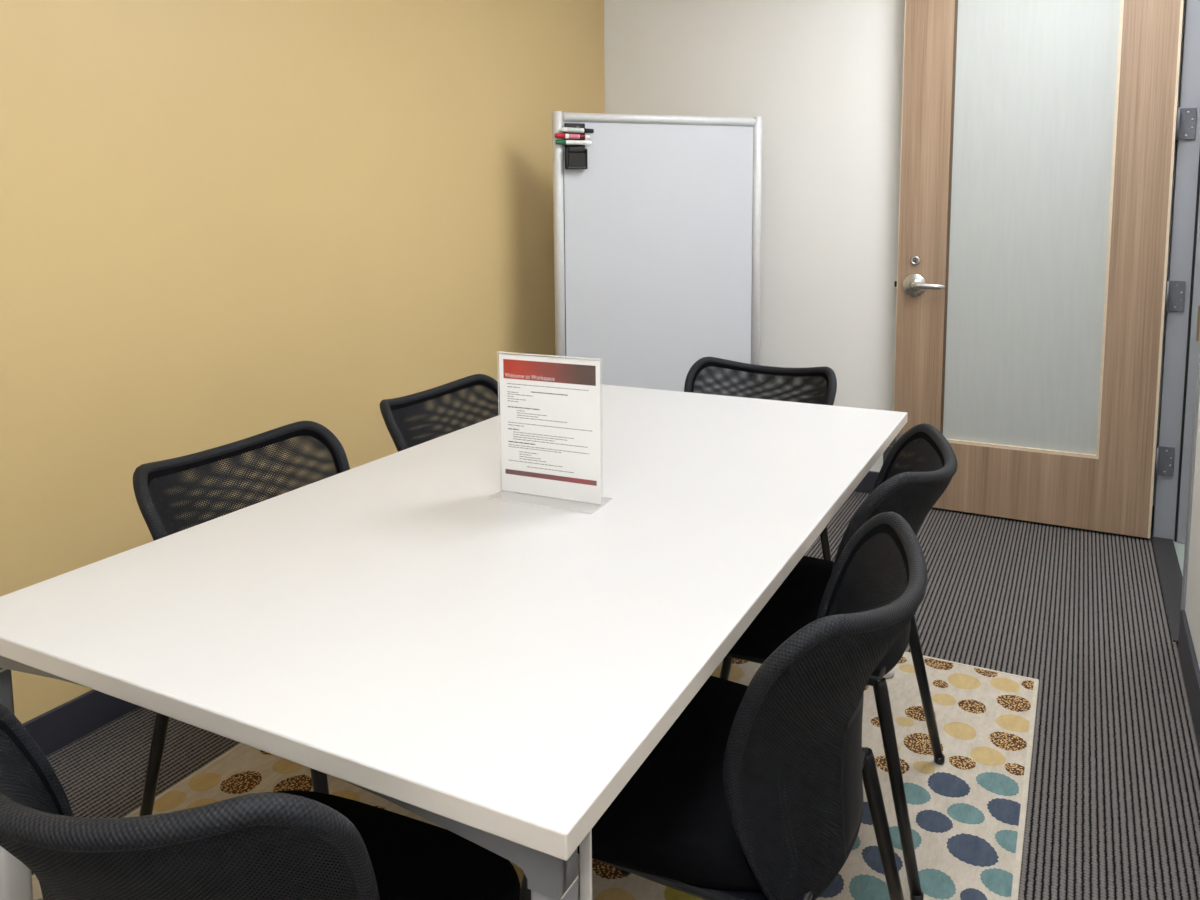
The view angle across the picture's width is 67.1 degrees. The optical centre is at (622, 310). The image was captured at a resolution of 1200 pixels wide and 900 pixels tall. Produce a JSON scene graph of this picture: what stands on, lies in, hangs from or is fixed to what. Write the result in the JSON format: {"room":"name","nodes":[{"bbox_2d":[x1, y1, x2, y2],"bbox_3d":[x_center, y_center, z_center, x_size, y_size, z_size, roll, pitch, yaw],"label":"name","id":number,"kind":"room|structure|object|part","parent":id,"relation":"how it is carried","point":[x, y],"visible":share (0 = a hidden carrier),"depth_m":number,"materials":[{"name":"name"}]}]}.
{"room":"meeting room","nodes":[
{"label":"meeting room","id":0,"kind":"room"},
{"bbox_2d":[0,0,604,723],"bbox_3d":[-1.204,-0.298,2.455,0.100,2.620,4.950,3,7,27],"label":"wall","id":1,"kind":"structure","parent":0,"point":[223,222],"depth_m":2.59,"materials":[{"name":"yellow paint"}]},
{"bbox_2d":[23,689,139,755],"bbox_3d":[-1.147,0.955,2.571,0.012,0.103,4.750,3,7,27],"label":"baseboard","id":2,"kind":"structure","parent":1,"relation":"attached to","point":[60,726],"depth_m":2.20,"materials":[{"name":"plastic"}]},
{"bbox_2d":[31,491,1199,899],"bbox_3d":[0.910,1.068,2.379,4.063,0.100,6.450,3,7,27],"label":"floor","id":3,"kind":"structure","parent":0,"point":[1113,811],"depth_m":2.31,"materials":[{"name":"carpet"}]},
{"bbox_2d":[32,652,1038,899],"bbox_3d":[-0.165,1.086,1.786,1.702,0.009,2.362,3,7,27],"label":"area rug","id":4,"kind":"object","parent":3,"relation":"on","point":[967,812],"visible":0.21,"depth_m":2.01,"materials":[{"name":"multicoloured carpet"}]},
{"bbox_2d":[133,421,349,815],"bbox_3d":[-0.621,0.678,1.824,0.577,0.799,0.494,3,7,27],"label":"chair","id":5,"kind":"object","parent":4,"relation":"on","point":[151,481],"visible":0.35,"depth_m":1.89,"materials":[{"name":"black fabric"}]},
{"bbox_3d":[-0.909,0.888,1.755,0.112,0.396,0.027,0,6,2],"label":"leg","id":6,"kind":"part","parent":5,"relation":"part of","materials":[{"name":"black metal"}]},
{"bbox_3d":[-0.506,0.908,1.554,0.026,0.396,0.112,-6,9,-42],"label":"leg","id":7,"kind":"part","parent":5,"relation":"part of","materials":[{"name":"black metal"}]},
{"bbox_2d":[0,703,519,899],"bbox_3d":[-0.400,0.763,1.056,0.495,0.799,0.577,2,7,23],"label":"chair","id":8,"kind":"object","parent":4,"relation":"on","point":[285,844],"visible":1,"depth_m":0.77,"materials":[{"name":"black fabric"}]},
{"bbox_3d":[-0.388,0.732,1.081,0.456,0.058,0.428,2,7,23],"label":"seat","id":9,"kind":"part","parent":8,"relation":"part of","materials":[{"name":"black fabric"}]},
{"bbox_2d":[380,374,499,451],"bbox_3d":[-0.314,0.611,2.394,0.577,0.799,0.494,3,7,27],"label":"chair","id":10,"kind":"object","parent":4,"relation":"on","point":[395,412],"visible":0.3,"depth_m":2.51,"materials":[{"name":"black plastic"}]},
{"bbox_2d":[0,384,907,899],"bbox_3d":[-0.077,0.706,1.863,0.976,0.727,1.824,3,7,26],"label":"conference table","id":11,"kind":"object","parent":4,"relation":"on","point":[497,673],"visible":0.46,"depth_m":1.25,"materials":[{"name":"white laminate"}]},
{"bbox_3d":[-0.873,0.780,1.285,0.043,0.682,0.043,3,7,26],"label":"leg","id":12,"kind":"part","parent":11,"relation":"part of","materials":[{"name":"silver metal"}]},
{"bbox_3d":[-0.475,0.490,1.037,0.940,0.055,0.014,3,7,26],"label":"rail","id":13,"kind":"part","parent":11,"relation":"part of","materials":[{"name":"silver metal"}]},
{"bbox_2d":[489,352,612,513],"bbox_3d":[-0.136,0.220,1.694,0.218,0.275,0.089,3,7,24],"label":"sign holder","id":14,"kind":"object","parent":11,"relation":"on","point":[551,438],"visible":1,"depth_m":1.69,"materials":[{"name":"clear plastic"}]},
{"bbox_3d":[-0.062,0.821,0.884,0.043,0.682,0.043,3,7,26],"label":"leg","id":15,"kind":"part","parent":11,"relation":"part of","materials":[{"name":"silver metal"}]},
{"bbox_3d":[0.718,0.640,2.441,0.043,0.682,0.043,3,7,26],"label":"leg","id":16,"kind":"part","parent":11,"relation":"part of","materials":[{"name":"silver metal"}]},
{"bbox_2d":[520,512,927,899],"bbox_3d":[0.148,0.724,1.374,0.577,0.799,0.494,3,7,27],"label":"chair","id":17,"kind":"object","parent":4,"relation":"on","point":[754,791],"visible":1,"depth_m":1.18,"materials":[{"name":"black fabric"}]},
{"bbox_3d":[-0.156,0.934,1.313,0.112,0.396,0.027,0,6,2],"label":"leg","id":18,"kind":"part","parent":17,"relation":"part of","materials":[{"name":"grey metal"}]},
{"bbox_3d":[0.054,0.753,1.205,0.375,0.021,0.019,3,7,27],"label":"rail","id":19,"kind":"part","parent":17,"relation":"part of","materials":[{"name":"black metal"}]},
{"bbox_3d":[0.120,0.695,1.384,0.428,0.058,0.456,3,7,27],"label":"seat","id":20,"kind":"part","parent":17,"relation":"part of","materials":[{"name":"black fabric"}]},
{"bbox_3d":[0.328,0.644,1.273,0.013,0.208,0.123,3,7,27],"label":"lumbar plate","id":21,"kind":"part","parent":17,"relation":"part of","materials":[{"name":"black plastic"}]},
{"bbox_3d":[0.439,0.910,1.488,0.112,0.396,0.027,0,6,2],"label":"leg","id":22,"kind":"part","parent":17,"relation":"part of","materials":[{"name":"black metal"}]},
{"bbox_2d":[684,357,836,560],"bbox_3d":[0.345,0.581,2.714,0.495,0.810,0.604,3,6,30],"label":"chair","id":23,"kind":"object","parent":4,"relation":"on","point":[826,386],"visible":0.23,"depth_m":2.90,"materials":[{"name":"black plastic"}]},
{"bbox_3d":[0.636,0.768,2.814,0.106,0.397,0.027,-5,8,-37],"label":"leg","id":24,"kind":"part","parent":23,"relation":"part of","materials":[{"name":"black metal"}]},
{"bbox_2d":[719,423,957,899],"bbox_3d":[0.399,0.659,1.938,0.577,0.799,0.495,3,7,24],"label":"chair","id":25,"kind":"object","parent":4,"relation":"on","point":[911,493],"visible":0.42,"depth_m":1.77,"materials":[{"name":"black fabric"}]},
{"bbox_3d":[0.272,0.825,2.247,0.026,0.396,0.112,-7,9,-45],"label":"leg","id":26,"kind":"part","parent":25,"relation":"part of","materials":[{"name":"black metal"}]},
{"bbox_3d":[0.371,0.629,1.948,0.428,0.058,0.456,3,7,24],"label":"seat","id":27,"kind":"part","parent":25,"relation":"part of","materials":[{"name":"black fabric"}]},
{"bbox_3d":[0.314,0.689,1.765,0.375,0.021,0.019,3,7,24],"label":"rail","id":28,"kind":"part","parent":25,"relation":"part of","materials":[{"name":"black metal"}]},
{"bbox_3d":[0.512,0.888,1.681,0.026,0.396,0.112,-7,9,-45],"label":"leg","id":29,"kind":"part","parent":25,"relation":"part of","materials":[{"name":"black metal"}]},
{"bbox_3d":[0.583,0.578,1.846,0.013,0.208,0.123,3,7,24],"label":"lumbar plate","id":30,"kind":"part","parent":25,"relation":"part of","materials":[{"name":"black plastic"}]},
{"bbox_3d":[0.685,0.844,2.067,0.112,0.396,0.027,0,6,-1],"label":"leg","id":31,"kind":"part","parent":25,"relation":"part of","materials":[{"name":"black metal"}]},
{"bbox_2d":[552,111,761,398],"bbox_3d":[0.170,0.019,3.818,0.928,1.668,0.422,-2,7,-18],"label":"whiteboard","id":32,"kind":"object","parent":3,"relation":"on","point":[657,242],"visible":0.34,"depth_m":3.79,"materials":[{"name":"plastic"}]},
{"bbox_3d":[-0.252,0.011,3.693,0.046,1.618,0.042,-2,7,-18],"label":"post","id":33,"kind":"part","parent":32,"relation":"part of","materials":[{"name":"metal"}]},
{"bbox_2d":[564,123,587,168],"bbox_3d":[-0.185,-0.657,3.612,0.086,0.182,0.038,-2,7,-18],"label":"holder","id":34,"kind":"object","parent":32,"relation":"attached to","point":[572,125],"visible":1,"depth_m":3.61,"materials":[{"name":"black plastic"}]},
{"bbox_2d":[555,133,589,138],"bbox_3d":[-0.198,-0.693,3.596,0.142,0.021,0.019,-2,7,-18],"label":"marker","id":35,"kind":"object","parent":34,"relation":"attached to","point":[557,135],"visible":1,"depth_m":3.59,"materials":[{"name":"red plastic"}]},
{"bbox_2d":[555,140,591,144],"bbox_3d":[-0.193,-0.669,3.600,0.148,0.019,0.019,-2,7,-18],"label":"marker","id":36,"kind":"object","parent":34,"relation":"attached to","point":[560,142],"visible":1,"depth_m":3.59,"materials":[{"name":"white plastic"}]},
{"bbox_3d":[-0.190,-0.659,3.627,0.086,0.182,0.005,-2,7,-18],"label":"plate","id":37,"kind":"part","parent":34,"relation":"part of","materials":[{"name":"black plastic"}]},
{"bbox_2d":[565,147,587,168],"bbox_3d":[-0.184,-0.615,3.614,0.072,0.078,0.030,-2,7,-18],"label":"eraser","id":38,"kind":"object","parent":34,"relation":"in","point":[576,155],"visible":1,"depth_m":3.60,"materials":[{"name":"black plastic"}]},
{"bbox_2d":[560,127,593,132],"bbox_3d":[-0.180,-0.718,3.599,0.136,0.022,0.019,-2,7,-18],"label":"marker","id":39,"kind":"object","parent":34,"relation":"attached to","point":[563,129],"visible":1,"depth_m":3.59,"materials":[{"name":"white plastic"}]},
{"bbox_3d":[0.163,-0.789,3.735,0.850,0.037,0.037,-2,7,-18],"label":"rail","id":40,"kind":"part","parent":32,"relation":"part of","materials":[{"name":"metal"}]},
{"bbox_3d":[0.583,-0.025,3.966,0.046,1.618,0.042,-2,7,-18],"label":"post","id":41,"kind":"part","parent":32,"relation":"part of","materials":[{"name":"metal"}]},
{"bbox_2d":[604,0,1185,505],"bbox_3d":[1.092,-0.485,3.997,2.585,2.620,0.100,3,7,27],"label":"wall","id":42,"kind":"structure","parent":0,"point":[824,78],"depth_m":4.06,"materials":[{"name":"white paint"}]},
{"bbox_2d":[854,471,1153,531],"bbox_3d":[1.021,0.768,4.116,2.443,0.103,0.012,3,7,27],"label":"baseboard","id":43,"kind":"structure","parent":42,"relation":"attached to","point":[866,485],"depth_m":4.06,"materials":[{"name":"plastic"}]},
{"bbox_2d":[893,0,1196,538],"bbox_3d":[1.609,-0.343,3.545,1.053,2.428,0.101,3,7,28],"label":"door","id":44,"kind":"structure","parent":42,"relation":"in","point":[1038,137],"depth_m":3.57,"materials":[{"name":"brown wood"}]},
{"bbox_3d":[1.258,-0.101,3.728,0.145,0.032,0.044,3,7,28],"label":"lever","id":45,"kind":"part","parent":44,"relation":"part of","materials":[{"name":"metal"}]},
{"bbox_3d":[1.602,-0.400,3.576,0.593,1.940,0.008,3,7,28],"label":"glass pane","id":46,"kind":"part","parent":44,"relation":"part of","materials":[{"name":"white glass"}]},
{"bbox_2d":[1185,396,1199,668],"bbox_3d":[1.087,-0.180,1.296,0.130,2.620,4.750,3,7,27],"label":"wall","id":47,"kind":"structure","parent":0,"point":[1192,606],"depth_m":2.47,"materials":[{"name":"white paint"}]},
{"bbox_2d":[1152,537,1182,642],"bbox_3d":[1.873,0.930,3.075,0.070,0.006,0.946,3,7,27],"label":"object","id":48,"kind":"structure","parent":47,"relation":"attached to","point":[1170,573],"depth_m":3.11,"materials":[{"name":"rubber"}]},
{"bbox_2d":[1152,0,1199,542],"bbox_3d":[2.129,-0.337,3.350,0.152,2.460,0.066,3,7,27],"label":"trim","id":49,"kind":"structure","parent":47,"relation":"attached to","point":[1180,354],"depth_m":3.38,"materials":[{"name":"paint"}]},
{"bbox_2d":[1178,610,1199,753],"bbox_3d":[0.785,1.112,0.989,0.012,0.125,3.667,3,7,27],"label":"baseboard","id":50,"kind":"structure","parent":47,"relation":"attached to","point":[1190,669],"depth_m":2.35,"materials":[{"name":"plastic"}]},
{"bbox_2d":[1181,306,1199,609],"bbox_3d":[1.686,-0.237,2.482,0.148,2.460,0.066,3,7,27],"label":"trim","id":51,"kind":"structure","parent":47,"relation":"attached to","point":[1197,388],"depth_m":2.57,"materials":[{"name":"paint"}]},
{"bbox_3d":[1.648,0.037,2.552,0.042,0.100,0.007,3,7,27],"label":"strike plate","id":52,"kind":"part","parent":51,"relation":"part of","materials":[{"name":"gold metal"}]}
]}

